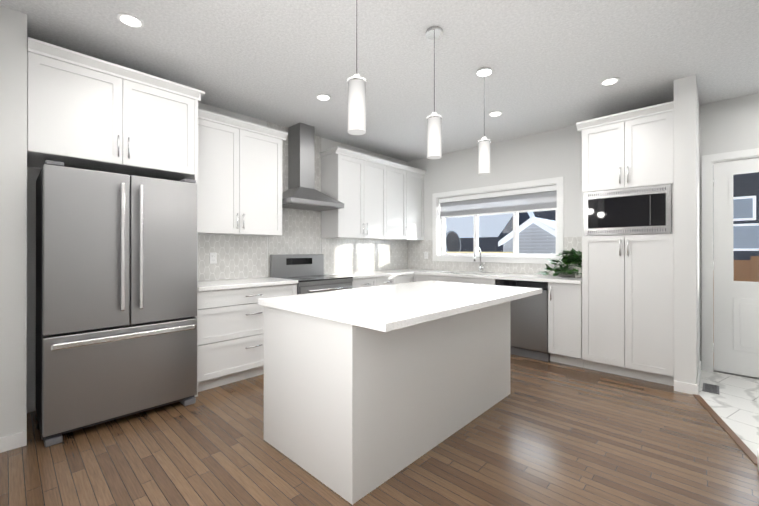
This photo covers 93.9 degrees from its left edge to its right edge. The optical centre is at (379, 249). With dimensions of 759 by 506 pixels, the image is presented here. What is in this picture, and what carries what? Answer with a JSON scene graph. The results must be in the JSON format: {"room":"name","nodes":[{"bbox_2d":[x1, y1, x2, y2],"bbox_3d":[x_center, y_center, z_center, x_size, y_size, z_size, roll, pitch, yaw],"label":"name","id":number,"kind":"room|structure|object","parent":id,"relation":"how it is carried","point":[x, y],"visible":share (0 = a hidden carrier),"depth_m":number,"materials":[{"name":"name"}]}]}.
{"room":"kitchen","nodes":[
{"label":"kitchen","id":0,"kind":"room"},
{"bbox_2d":[0,6,26,437],"bbox_3d":[-3.167,-0.129,1.812,0.630,2.780,1.916,0,0,43],"label":"wall","id":1,"kind":"structure","parent":0,"point":[13,221],"depth_m":2.25,"materials":[{"name":"white paint"}]},
{"bbox_2d":[27,102,407,412],"bbox_3d":[-1.770,-0.126,3.853,0.150,2.780,6.800,0,0,43],"label":"wall","id":2,"kind":"structure","parent":0,"point":[33,173],"depth_m":2.76,"materials":[{"name":"white paint"}]},
{"bbox_2d":[198,108,287,235],"bbox_3d":[-1.520,-0.729,3.721,0.392,1.145,1.028,0,0,43],"label":"upper cabinet","id":3,"kind":"object","parent":2,"relation":"attached to","point":[239,177],"visible":0.88,"depth_m":3.59,"materials":[{"name":"white wood"}]},
{"bbox_2d":[198,122,405,280],"bbox_3d":[-0.763,-0.324,4.801,0.007,2.379,3.637,0,0,43],"label":"tile backsplash","id":4,"kind":"structure","parent":2,"relation":"attached to","point":[239,257],"depth_m":4.46,"materials":[{"name":"white tile"}]},
{"bbox_2d":[210,253,216,263],"bbox_3d":[-1.756,0.094,3.742,0.009,0.116,0.072,0,0,43],"label":"electrical outlet","id":5,"kind":"object","parent":4,"relation":"attached to","point":[213,258],"visible":1,"depth_m":3.74,"materials":[{"name":"white plastic"}]},
{"bbox_2d":[282,123,343,210],"bbox_3d":[-0.876,-1.010,4.316,0.488,1.006,0.760,0,0,43],"label":"range hood","id":6,"kind":"object","parent":2,"relation":"attached to","point":[301,192],"visible":0.83,"depth_m":4.28,"materials":[{"name":"silver metal"}]},
{"bbox_2d":[319,147,390,238],"bbox_3d":[-0.320,-0.727,5.018,0.350,1.144,0.982,0,0,43],"label":"upper cabinet","id":7,"kind":"object","parent":2,"relation":"attached to","point":[381,199],"depth_m":4.79,"materials":[{"name":"white wood"}]},
{"bbox_2d":[391,163,425,239],"bbox_3d":[0.275,-0.726,5.645,0.350,1.144,0.982,0,0,43],"label":"upper cabinet","id":8,"kind":"object","parent":2,"relation":"attached to","point":[407,183],"depth_m":5.55,"materials":[{"name":"white wood"}]},
{"bbox_2d":[0,354,758,505],"bbox_3d":[0.276,1.311,2.048,5.600,0.100,7.000,0,0,43],"label":"floor","id":9,"kind":"structure","parent":0,"point":[546,433],"depth_m":2.14,"materials":[{"name":"brown wood"}]},
{"bbox_2d":[27,37,204,396],"bbox_3d":[-2.118,-0.048,2.887,0.670,2.620,1.084,0,0,43],"label":"cabinet","id":10,"kind":"object","parent":9,"relation":"on","point":[84,111],"visible":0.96,"depth_m":2.61,"materials":[{"name":"white wood"}]},
{"bbox_2d":[36,160,196,446],"bbox_3d":[-2.053,0.348,2.800,0.817,1.828,0.920,0,0,43],"label":"fridge","id":11,"kind":"object","parent":9,"relation":"on","point":[116,294],"visible":1,"depth_m":2.48,"materials":[{"name":"grey metal"}]},
{"bbox_2d":[198,284,296,391],"bbox_3d":[-1.436,0.815,3.623,0.646,0.898,1.006,0,0,43],"label":"base cabinet","id":12,"kind":"object","parent":9,"relation":"on","point":[230,335],"visible":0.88,"depth_m":3.29,"materials":[{"name":"white wood"}]},
{"bbox_2d":[198,277,297,290],"bbox_3d":[-1.439,0.346,3.627,0.635,0.035,1.007,0,0,43],"label":"countertop","id":13,"kind":"structure","parent":12,"relation":"on","point":[231,284],"depth_m":3.51,"materials":[{"name":"stone"}]},
{"bbox_2d":[270,254,352,294],"bbox_3d":[-0.790,0.665,4.231,0.690,1.200,0.756,0,0,43],"label":"stove","id":14,"kind":"object","parent":9,"relation":"on","point":[306,271],"visible":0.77,"depth_m":4.25,"materials":[{"name":"grey metal"}]},
{"bbox_2d":[352,277,379,288],"bbox_3d":[-0.398,0.816,4.744,0.610,0.898,0.520,0,0,43],"label":"base cabinet","id":15,"kind":"object","parent":9,"relation":"on","point":[375,281],"depth_m":4.53,"materials":[{"name":"white wood"}]},
{"bbox_2d":[264,300,512,504],"bbox_3d":[0.189,0.816,2.724,0.874,0.894,1.859,0,0,43],"label":"kitchen island","id":16,"kind":"object","parent":9,"relation":"on","point":[367,390],"depth_m":2.06,"materials":[{"name":"white wood"}]},
{"bbox_2d":[258,280,541,331],"bbox_3d":[0.280,0.347,2.653,1.145,0.040,1.940,0,0,43],"label":"island countertop","id":17,"kind":"structure","parent":16,"relation":"on","point":[384,308],"depth_m":2.22,"materials":[{"name":"white stone"}]},
{"bbox_2d":[380,275,399,285],"bbox_3d":[-0.125,0.817,5.032,0.610,0.898,0.507,0,0,43],"label":"base cabinet","id":18,"kind":"object","parent":9,"relation":"on","point":[386,280],"depth_m":4.87,"materials":[{"name":"white wood"}]},
{"bbox_2d":[400,274,413,283],"bbox_3d":[0.338,0.818,5.520,0.610,0.898,1.073,0,0,43],"label":"base cabinet","id":19,"kind":"object","parent":9,"relation":"on","point":[409,278],"depth_m":5.15,"materials":[{"name":"white wood"}]},
{"bbox_2d":[324,270,413,278],"bbox_3d":[-0.144,0.348,4.993,0.635,0.035,1.229,0,0,43],"label":"countertop","id":20,"kind":"structure","parent":19,"relation":"on","point":[378,273],"depth_m":4.84,"materials":[{"name":"stone"}]},
{"bbox_2d":[392,269,581,283],"bbox_3d":[1.296,0.440,4.913,2.836,0.219,0.637,0,0,43],"label":"countertop","id":21,"kind":"structure","parent":19,"relation":"on","point":[489,275],"depth_m":4.46,"materials":[{"name":"stone"}]},
{"bbox_2d":[474,247,483,271],"bbox_3d":[1.416,0.148,5.043,0.093,0.364,0.213,0,0,43],"label":"faucet","id":22,"kind":"object","parent":21,"relation":"on","point":[480,268],"visible":1,"depth_m":5.09,"materials":[{"name":"silver metal"}]},
{"bbox_2d":[538,248,581,277],"bbox_3d":[2.167,0.156,4.194,0.574,0.346,0.452,0,0,43],"label":"plant","id":23,"kind":"object","parent":21,"relation":"on","point":[574,257],"visible":0.85,"depth_m":4.14,"materials":[{"name":"green plant"}]},
{"bbox_2d":[414,274,495,284],"bbox_3d":[1.179,0.817,5.042,1.264,0.898,0.610,0,0,43],"label":"base cabinet","id":24,"kind":"object","parent":9,"relation":"on","point":[418,277],"visible":0.12,"depth_m":4.71,"materials":[{"name":"white"}]},
{"bbox_2d":[495,279,549,361],"bbox_3d":[1.856,0.817,4.385,0.610,0.895,0.592,0,0,43],"label":"dishwasher","id":25,"kind":"object","parent":9,"relation":"on","point":[529,327],"visible":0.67,"depth_m":4.09,"materials":[{"name":"grey metal"}]},
{"bbox_2d":[548,282,583,367],"bbox_3d":[2.200,0.815,4.049,0.336,0.898,0.646,0,0,43],"label":"base cabinet","id":26,"kind":"object","parent":9,"relation":"on","point":[564,323],"visible":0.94,"depth_m":3.85,"materials":[{"name":"white wood"}]},
{"bbox_2d":[576,101,673,385],"bbox_3d":[2.578,-0.034,3.688,0.788,2.595,0.652,0,0,43],"label":"pantry","id":27,"kind":"object","parent":9,"relation":"on","point":[627,305],"visible":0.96,"depth_m":3.44,"materials":[{"name":"white wood"}]},
{"bbox_2d":[584,184,670,235],"bbox_3d":[2.569,-0.368,3.648,0.707,0.450,0.502,0,0,43],"label":"microwave","id":28,"kind":"object","parent":27,"relation":"in","point":[638,210],"visible":1,"depth_m":3.44,"materials":[{"name":"grey glass"}]},
{"bbox_2d":[693,394,757,464],"bbox_3d":[2.481,1.258,2.568,0.045,0.007,1.133,0,0,28],"label":"trim","id":29,"kind":"structure","parent":9,"relation":"on","point":[747,451],"depth_m":2.45,"materials":[{"name":"brown wood"}]},
{"bbox_2d":[698,370,758,455],"bbox_3d":[3.247,1.260,2.464,1.560,0.003,1.990,0,0,43],"label":"floor","id":30,"kind":"structure","parent":9,"relation":"on","point":[733,404],"depth_m":2.91,"materials":[{"name":"tile"}]},
{"bbox_2d":[702,383,718,393],"bbox_3d":[2.997,1.257,3.203,0.110,0.005,0.260,0,0,43],"label":"floor vent","id":31,"kind":"object","parent":30,"relation":"in","point":[711,388],"visible":1,"depth_m":3.19,"materials":[{"name":"grey plastic"}]},
{"bbox_2d":[757,449,758,469],"bbox_3d":[0.604,1.214,0.368,0.012,0.090,4.712,0,0,43],"label":"baseboard","id":32,"kind":"structure","parent":9,"relation":"on","point":[757,449],"depth_m":2.04,"materials":[{"name":"white wood"}]},
{"bbox_2d":[0,0,758,161],"bbox_3d":[0.276,-1.569,2.053,5.600,0.100,7.000,0,0,43],"label":"ceiling","id":33,"kind":"structure","parent":0,"point":[552,64],"depth_m":2.76,"materials":[{"name":"paint"}]},
{"bbox_2d":[117,13,143,27],"bbox_3d":[-1.649,-1.514,2.348,0.150,0.008,0.150,0,0,43],"label":"recessed light","id":34,"kind":"object","parent":33,"relation":"in","point":[130,20],"visible":1,"depth_m":2.34,"materials":[{"name":"white plastic"}]},
{"bbox_2d":[316,94,330,100],"bbox_3d":[-0.556,-1.512,3.530,0.150,0.008,0.150,0,0,43],"label":"recessed light","id":35,"kind":"object","parent":33,"relation":"in","point":[323,97],"visible":1,"depth_m":3.52,"materials":[{"name":"white plastic"}]},
{"bbox_2d":[347,0,365,134],"bbox_3d":[-0.124,-1.079,1.935,0.120,0.880,0.120,0,0,43],"label":"pendant light","id":36,"kind":"object","parent":33,"relation":"hanging from","point":[356,82],"visible":1,"depth_m":1.89,"materials":[{"name":"white glass"}]},
{"bbox_2d":[426,26,442,159],"bbox_3d":[0.382,-1.078,2.469,0.120,0.880,0.120,0,0,43],"label":"pendant light","id":37,"kind":"object","parent":33,"relation":"hanging from","point":[434,132],"visible":1,"depth_m":2.43,"materials":[{"name":"white glass"}]},
{"bbox_2d":[477,67,491,174],"bbox_3d":[0.887,-1.077,3.002,0.120,0.880,0.120,0,0,43],"label":"pendant light","id":38,"kind":"object","parent":33,"relation":"hanging from","point":[484,142],"visible":1,"depth_m":2.96,"materials":[{"name":"white glass"}]},
{"bbox_2d":[488,111,501,116],"bbox_3d":[1.293,-1.512,3.954,0.150,0.008,0.150,0,0,43],"label":"recessed light","id":39,"kind":"object","parent":33,"relation":"in","point":[495,113],"visible":1,"depth_m":3.94,"materials":[{"name":"white plastic"}]},
{"bbox_2d":[600,77,619,85],"bbox_3d":[2.078,-1.513,3.197,0.150,0.008,0.150,0,0,43],"label":"recessed light","id":40,"kind":"object","parent":33,"relation":"in","point":[609,81],"visible":1,"depth_m":3.19,"materials":[{"name":"white plastic"}]},
{"bbox_2d":[446,212,534,251],"bbox_3d":[5.617,-0.627,28.543,11.200,6.240,11.500,0,0,43],"label":"sky","id":41,"kind":"structure","parent":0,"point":[483,225],"depth_m":24.30,"materials":[{"name":"white"}]},
{"bbox_2d":[408,125,581,275],"bbox_3d":[1.857,-0.124,4.961,3.590,2.780,0.200,0,0,43],"label":"wall","id":42,"kind":"structure","parent":0,"point":[550,154],"depth_m":4.78,"materials":[{"name":"white paint"}]},
{"bbox_2d":[406,237,581,275],"bbox_3d":[1.524,0.089,5.134,2.807,0.481,0.006,0,0,43],"label":"tile backsplash","id":43,"kind":"structure","parent":42,"relation":"attached to","point":[415,249],"depth_m":5.26,"materials":[{"name":"white tile"}]},
{"bbox_2d":[432,177,563,263],"bbox_3d":[1.640,-0.359,5.147,1.960,1.090,0.230,0,0,43],"label":"window","id":44,"kind":"structure","parent":42,"relation":"in","point":[436,229],"depth_m":5.02,"materials":[{"name":"white"}]},
{"bbox_2d":[439,185,556,217],"bbox_3d":[1.626,-0.661,5.133,1.784,0.315,0.060,0,0,43],"label":"roller blind","id":45,"kind":"object","parent":44,"relation":"attached to","point":[543,198],"visible":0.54,"depth_m":5.02,"materials":[{"name":"grey fabric"}]},
{"bbox_2d":[674,75,699,383],"bbox_3d":[3.056,-0.127,3.508,0.150,2.780,1.060,0,0,43],"label":"wall","id":46,"kind":"structure","parent":0,"point":[686,247],"depth_m":3.13,"materials":[{"name":"white paint"}]},
{"bbox_2d":[692,361,700,394],"bbox_3d":[3.048,1.218,3.394,0.032,0.090,0.912,0,0,43],"label":"baseboard","id":47,"kind":"structure","parent":46,"relation":"attached to","point":[695,387],"depth_m":3.09,"materials":[{"name":"white wood"}]},
{"bbox_2d":[699,93,758,369],"bbox_3d":[4.040,-0.127,3.194,1.710,2.780,0.160,0,0,43],"label":"wall","id":48,"kind":"structure","parent":0,"point":[730,125],"depth_m":3.59,"materials":[{"name":"white paint"}]},
{"bbox_2d":[702,148,758,378],"bbox_3d":[3.795,0.142,3.416,1.012,2.242,0.176,0,0,43],"label":"door frame","id":49,"kind":"structure","parent":48,"relation":"attached to","point":[708,161],"depth_m":3.67,"materials":[{"name":"white wood"}]},
{"bbox_2d":[713,158,758,377],"bbox_3d":[3.748,0.178,3.372,0.844,2.138,0.097,0,0,43],"label":"entry door","id":50,"kind":"structure","parent":48,"relation":"in","point":[736,330],"depth_m":3.57,"materials":[{"name":"white wood"}]},
{"label":"outside","id":51,"kind":"structure","parent":0,"visible":0},
{"bbox_3d":[19.646,2.549,26.330,80.000,0.100,54.400,0,0,43],"label":"snow","id":52,"kind":"object","parent":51,"visible":0},
{"bbox_2d":[446,231,460,251],"bbox_3d":[2.795,0.873,13.644,0.241,3.192,1.000,0,0,43],"label":"tree","id":53,"kind":"object","parent":52,"relation":"on","point":[451,241],"depth_m":13.59,"materials":[{"name":"grey plant"}]},
{"bbox_2d":[446,252,512,252],"bbox_3d":[2.274,1.260,8.698,2.050,2.404,0.100,0,0,43],"label":"rail","id":54,"kind":"object","parent":52,"relation":"on","point":[479,252],"depth_m":8.43,"materials":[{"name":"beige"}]},
{"bbox_2d":[498,217,555,253],"bbox_3d":[10.404,0.357,21.454,3.840,4.250,6.200,0,0,43],"label":"house","id":55,"kind":"structure","parent":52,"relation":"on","point":[533,235],"depth_m":19.35,"materials":[{"name":"grey"}]},
{"bbox_2d":[533,210,555,220],"bbox_3d":[16.768,-1.845,33.476,18.000,8.690,8.000,0,0,43],"label":"house","id":56,"kind":"structure","parent":52,"relation":"on","point":[544,215],"depth_m":30.32,"materials":[{"name":"grey"}]},
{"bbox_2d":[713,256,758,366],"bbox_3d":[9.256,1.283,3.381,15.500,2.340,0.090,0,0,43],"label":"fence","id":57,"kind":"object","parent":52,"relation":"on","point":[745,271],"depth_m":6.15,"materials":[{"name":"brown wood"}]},
{"bbox_2d":[733,172,758,259],"bbox_3d":[17.873,-1.880,11.022,13.500,8.690,7.070,0,0,43],"label":"house","id":58,"kind":"structure","parent":52,"relation":"on","point":[742,203],"depth_m":11.69,"materials":[{"name":"grey"}]}
]}

